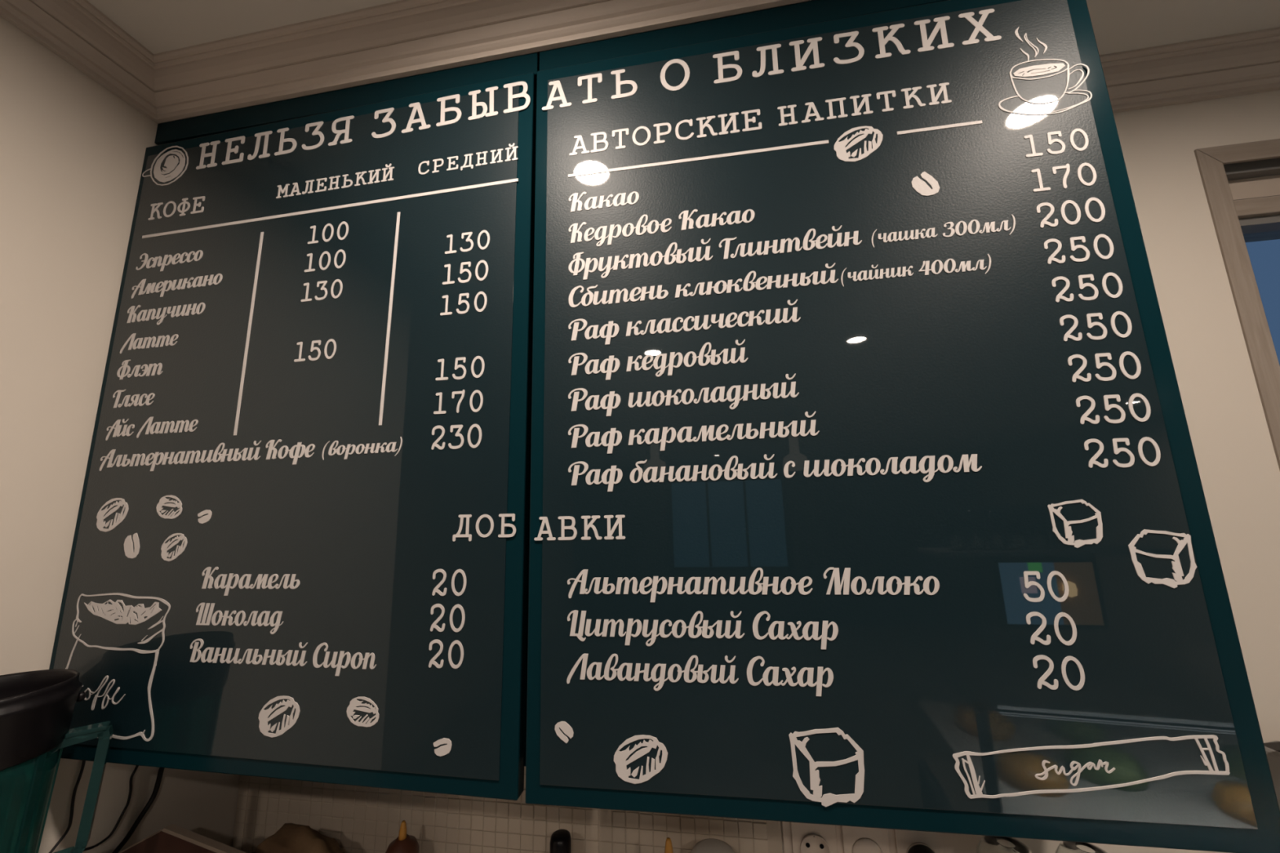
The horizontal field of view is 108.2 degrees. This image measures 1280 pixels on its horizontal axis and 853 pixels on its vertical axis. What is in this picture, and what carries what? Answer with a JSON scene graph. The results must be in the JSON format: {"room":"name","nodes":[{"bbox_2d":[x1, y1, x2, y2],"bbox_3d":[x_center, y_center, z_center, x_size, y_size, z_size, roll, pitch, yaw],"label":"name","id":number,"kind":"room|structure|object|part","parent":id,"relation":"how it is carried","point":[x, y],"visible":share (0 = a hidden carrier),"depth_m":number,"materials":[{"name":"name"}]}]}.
{"room":"eatery","nodes":[
{"label":"eatery","id":0,"kind":"room"},
{"bbox_2d":[0,16,239,852],"bbox_3d":[-0.857,0.613,0.370,0.140,2.450,0.948,-3,-10,9],"label":"wall","id":1,"kind":"structure","parent":0,"point":[73,151],"depth_m":0.62,"materials":[{"name":"beige paint"}]},
{"bbox_2d":[48,760,85,852],"bbox_3d":[-0.747,0.607,0.576,0.003,0.470,0.041,-3,-10,9],"label":"cable","id":2,"kind":"object","parent":1,"relation":"attached to","point":[72,806],"visible":0.76,"depth_m":0.61,"materials":[{"name":"black rubber"}]},
{"bbox_2d":[0,0,156,123],"bbox_3d":[-0.890,-0.586,0.419,0.187,0.071,0.716,-3,-10,9],"label":"trim","id":3,"kind":"structure","parent":1,"relation":"attached to","point":[76,31],"depth_m":0.66,"materials":[{"name":"beige paint"}]},
{"bbox_2d":[83,765,138,851],"bbox_3d":[-0.740,0.628,0.612,0.003,0.440,0.096,-3,-10,9],"label":"cable","id":4,"kind":"object","parent":1,"relation":"attached to","point":[136,766],"visible":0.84,"depth_m":0.66,"materials":[{"name":"black rubber"}]},
{"bbox_2d":[112,767,164,852],"bbox_3d":[-0.735,0.633,0.638,0.006,0.440,0.110,-3,-10,9],"label":"cable","id":5,"kind":"object","parent":1,"relation":"attached to","point":[160,773],"visible":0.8,"depth_m":0.68,"materials":[{"name":"black rubber"}]},
{"bbox_2d":[86,0,1279,115],"bbox_3d":[0.208,-1.225,-2.646,6.100,0.050,7.488,-3,-10,9],"label":"ceiling","id":6,"kind":"structure","parent":0,"point":[160,26],"depth_m":0.68,"materials":[{"name":"grey paint"}]},
{"bbox_2d":[231,89,1279,852],"bbox_3d":[0.827,0.618,0.632,6.100,2.450,0.128,-3,-10,9],"label":"wall","id":7,"kind":"structure","parent":0,"point":[1239,472],"depth_m":0.72,"materials":[{"name":"beige paint"}]},
{"bbox_2d":[48,52,539,800],"bbox_3d":[-0.432,-0.029,0.747,0.650,0.931,0.280,-3,-10,9],"label":"menu board","id":8,"kind":"object","parent":7,"relation":"attached to","point":[300,551],"visible":0.98,"depth_m":0.59,"materials":[{"name":"teal paint"}]},
{"bbox_2d":[153,0,809,123],"bbox_3d":[-0.097,-0.544,0.766,1.359,0.071,0.325,-3,-10,9],"label":"trim","id":9,"kind":"structure","parent":7,"relation":"attached to","point":[402,38],"depth_m":0.67,"materials":[{"name":"beige paint"}]},
{"bbox_2d":[782,822,982,852],"bbox_3d":[0.357,0.614,0.647,0.300,0.105,0.012,-3,-10,9],"label":"power outlet","id":10,"kind":"object","parent":7,"relation":"attached to","point":[797,837],"visible":0.7,"depth_m":0.66,"materials":[{"name":"beige plastic"}]},
{"bbox_3d":[0.251,0.609,0.665,0.062,0.077,0.004,-3,-10,9],"label":"frame","id":11,"kind":"part","parent":10,"relation":"part of","materials":[{"name":"beige plastic"}]},
{"bbox_3d":[0.321,0.606,0.654,0.062,0.077,0.004,-3,-10,9],"label":"frame","id":12,"kind":"part","parent":10,"relation":"part of","materials":[{"name":"beige plastic"}]},
{"bbox_3d":[0.391,0.602,0.643,0.062,0.077,0.004,-3,-10,9],"label":"frame","id":13,"kind":"part","parent":10,"relation":"part of","materials":[{"name":"beige plastic"}]},
{"bbox_2d":[907,844,934,852],"bbox_3d":[0.387,0.597,0.623,0.042,0.042,0.037,-3,-10,9],"label":"plug","id":14,"kind":"object","parent":10,"relation":"attached to","point":[916,848],"visible":1,"depth_m":0.64,"materials":[{"name":"black plastic"}]},
{"bbox_2d":[525,0,1279,852],"bbox_3d":[0.217,-0.062,0.647,0.659,0.933,0.287,-3,-10,9],"label":"menu board","id":15,"kind":"object","parent":7,"relation":"attached to","point":[866,488],"visible":1,"depth_m":0.48,"materials":[{"name":"teal paint"}]},
{"bbox_2d":[1099,26,1279,112],"bbox_3d":[2.171,-0.641,0.544,3.288,0.071,0.047,-3,-10,9],"label":"trim","id":16,"kind":"structure","parent":7,"relation":"attached to","point":[1246,63],"depth_m":0.74,"materials":[{"name":"grey brown wood"}]},
{"bbox_2d":[1194,138,1279,470],"bbox_3d":[1.408,0.664,0.523,0.965,2.291,0.114,-3,-10,9],"label":"window","id":17,"kind":"structure","parent":7,"relation":"in","point":[1241,182],"depth_m":0.73,"materials":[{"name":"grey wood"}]},
{"bbox_3d":[1.371,-0.457,0.670,0.963,0.031,0.005,-3,-10,9],"label":"head casing","id":18,"kind":"part","parent":17,"relation":"part of","materials":[{"name":"grey wood"}]},
{"bbox_3d":[1.379,-0.409,0.704,0.927,0.071,0.016,-3,-10,9],"label":"transom panel","id":19,"kind":"part","parent":17,"relation":"part of","materials":[{"name":"beige plastic"}]},
{"bbox_3d":[1.382,-0.359,0.705,0.927,0.028,0.096,-3,-10,9],"label":"rail","id":20,"kind":"part","parent":17,"relation":"part of","materials":[{"name":"grey wood"}]},
{"bbox_3d":[1.407,0.676,0.515,0.927,2.065,0.004,-3,-10,9],"label":"pane","id":21,"kind":"part","parent":17,"relation":"part of","materials":[{"name":"blue"}]},
{"bbox_2d":[1263,741,1279,809],"bbox_3d":[0.837,0.462,0.570,0.104,0.135,0.055,-3,-10,9],"label":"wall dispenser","id":22,"kind":"object","parent":7,"relation":"attached to","point":[1272,749],"visible":0.47,"depth_m":0.58,"materials":[{"name":"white plastic"}]},
{"bbox_3d":[0.809,0.400,0.573,0.054,0.011,0.020,-3,-10,9],"label":"spout","id":23,"kind":"part","parent":22,"relation":"part of","materials":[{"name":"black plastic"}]},
{"bbox_3d":[0.270,1.235,-3.087,6.100,0.050,7.488,-3,-10,9],"label":"floor","id":24,"kind":"structure","parent":0,"visible":0},
{"bbox_3d":[0.199,1.324,0.314,1.875,0.980,0.445,-3,-10,9],"label":"countertop","id":25,"kind":"structure","parent":24,"relation":"on","visible":0},
{"bbox_3d":[0.192,0.819,0.391,1.898,0.040,0.480,-3,-10,9],"label":"countertop","id":26,"kind":"structure","parent":25,"relation":"on","visible":0},
{"bbox_2d":[119,823,245,852],"bbox_3d":[-0.598,0.691,0.588,0.237,0.320,0.009,-3,-10,9],"label":"board","id":27,"kind":"object","parent":26,"relation":"on","point":[172,838],"visible":1,"depth_m":0.61,"materials":[{"name":"brown"}]},
{"bbox_3d":[-0.599,0.693,0.587,0.233,0.316,0.006,-3,-10,9],"label":"panel","id":28,"kind":"part","parent":27,"relation":"part of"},
{"bbox_2d":[385,820,418,852],"bbox_3d":[-0.355,0.729,0.679,0.060,0.266,0.060,-3,-10,9],"label":"squeeze bottle","id":29,"kind":"object","parent":26,"relation":"on","point":[404,842],"visible":1,"depth_m":0.69,"materials":[{"name":"brown plastic"}]},
{"bbox_2d":[549,829,571,852],"bbox_3d":[-0.110,0.715,0.640,0.068,0.268,0.068,-3,-10,9],"label":"syrup bottle","id":30,"kind":"object","parent":26,"relation":"on","point":[560,840],"visible":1,"depth_m":0.65,"materials":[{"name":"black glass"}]},
{"bbox_2d":[664,837,673,852],"bbox_3d":[0.039,0.661,0.532,0.060,0.329,0.060,-3,-10,9],"label":"squeeze bottle","id":31,"kind":"object","parent":26,"relation":"on","point":[668,847],"visible":1,"depth_m":0.56,"materials":[{"name":"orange plastic"}]},
{"bbox_2d":[690,838,734,852],"bbox_3d":[0.103,0.704,0.606,0.095,0.268,0.095,-3,-10,9],"label":"bowl stack","id":32,"kind":"object","parent":26,"relation":"on","point":[710,845],"visible":1,"depth_m":0.63,"materials":[{"name":"beige ceramic"}]},
{"bbox_2d":[976,835,1031,852],"bbox_3d":[0.467,0.672,0.561,0.068,0.296,0.068,-3,-10,9],"label":"glass jar","id":33,"kind":"object","parent":26,"relation":"on","point":[987,844],"visible":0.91,"depth_m":0.59,"materials":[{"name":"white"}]},
{"bbox_2d":[1055,840,1106,852],"bbox_3d":[0.555,0.667,0.547,0.064,0.297,0.064,-3,-10,9],"label":"glass jar","id":34,"kind":"object","parent":26,"relation":"on","point":[1064,846],"visible":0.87,"depth_m":0.58,"materials":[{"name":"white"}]},
{"bbox_3d":[-0.702,0.687,0.431,0.130,0.280,0.130,-3,-10,9],"label":"stand","id":35,"kind":"object","parent":26,"relation":"on","visible":0},
{"bbox_2d":[0,669,113,852],"bbox_3d":[-0.707,0.418,0.485,0.143,0.268,0.154,-3,-10,9],"label":"jug","id":36,"kind":"object","parent":35,"relation":"on","point":[37,708],"visible":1,"depth_m":0.50,"materials":[{"name":"teal plastic"}]},
{"bbox_3d":[-0.651,0.421,0.528,0.052,0.135,0.018,7,-13,-40],"label":"handle","id":37,"kind":"part","parent":36,"relation":"part of","materials":[{"name":"teal plastic"}]},
{"bbox_3d":[-0.501,0.800,0.647,0.130,0.121,0.130,-3,-10,9],"label":"tin","id":38,"kind":"object","parent":26,"relation":"on","visible":0},
{"bbox_2d":[253,822,344,852],"bbox_3d":[-0.511,0.667,0.673,0.204,0.149,0.113,-3,-10,9],"label":"paper bag","id":39,"kind":"object","parent":38,"relation":"on","point":[291,837],"visible":1,"depth_m":0.67,"materials":[{"name":"brown paper"}]}
]}

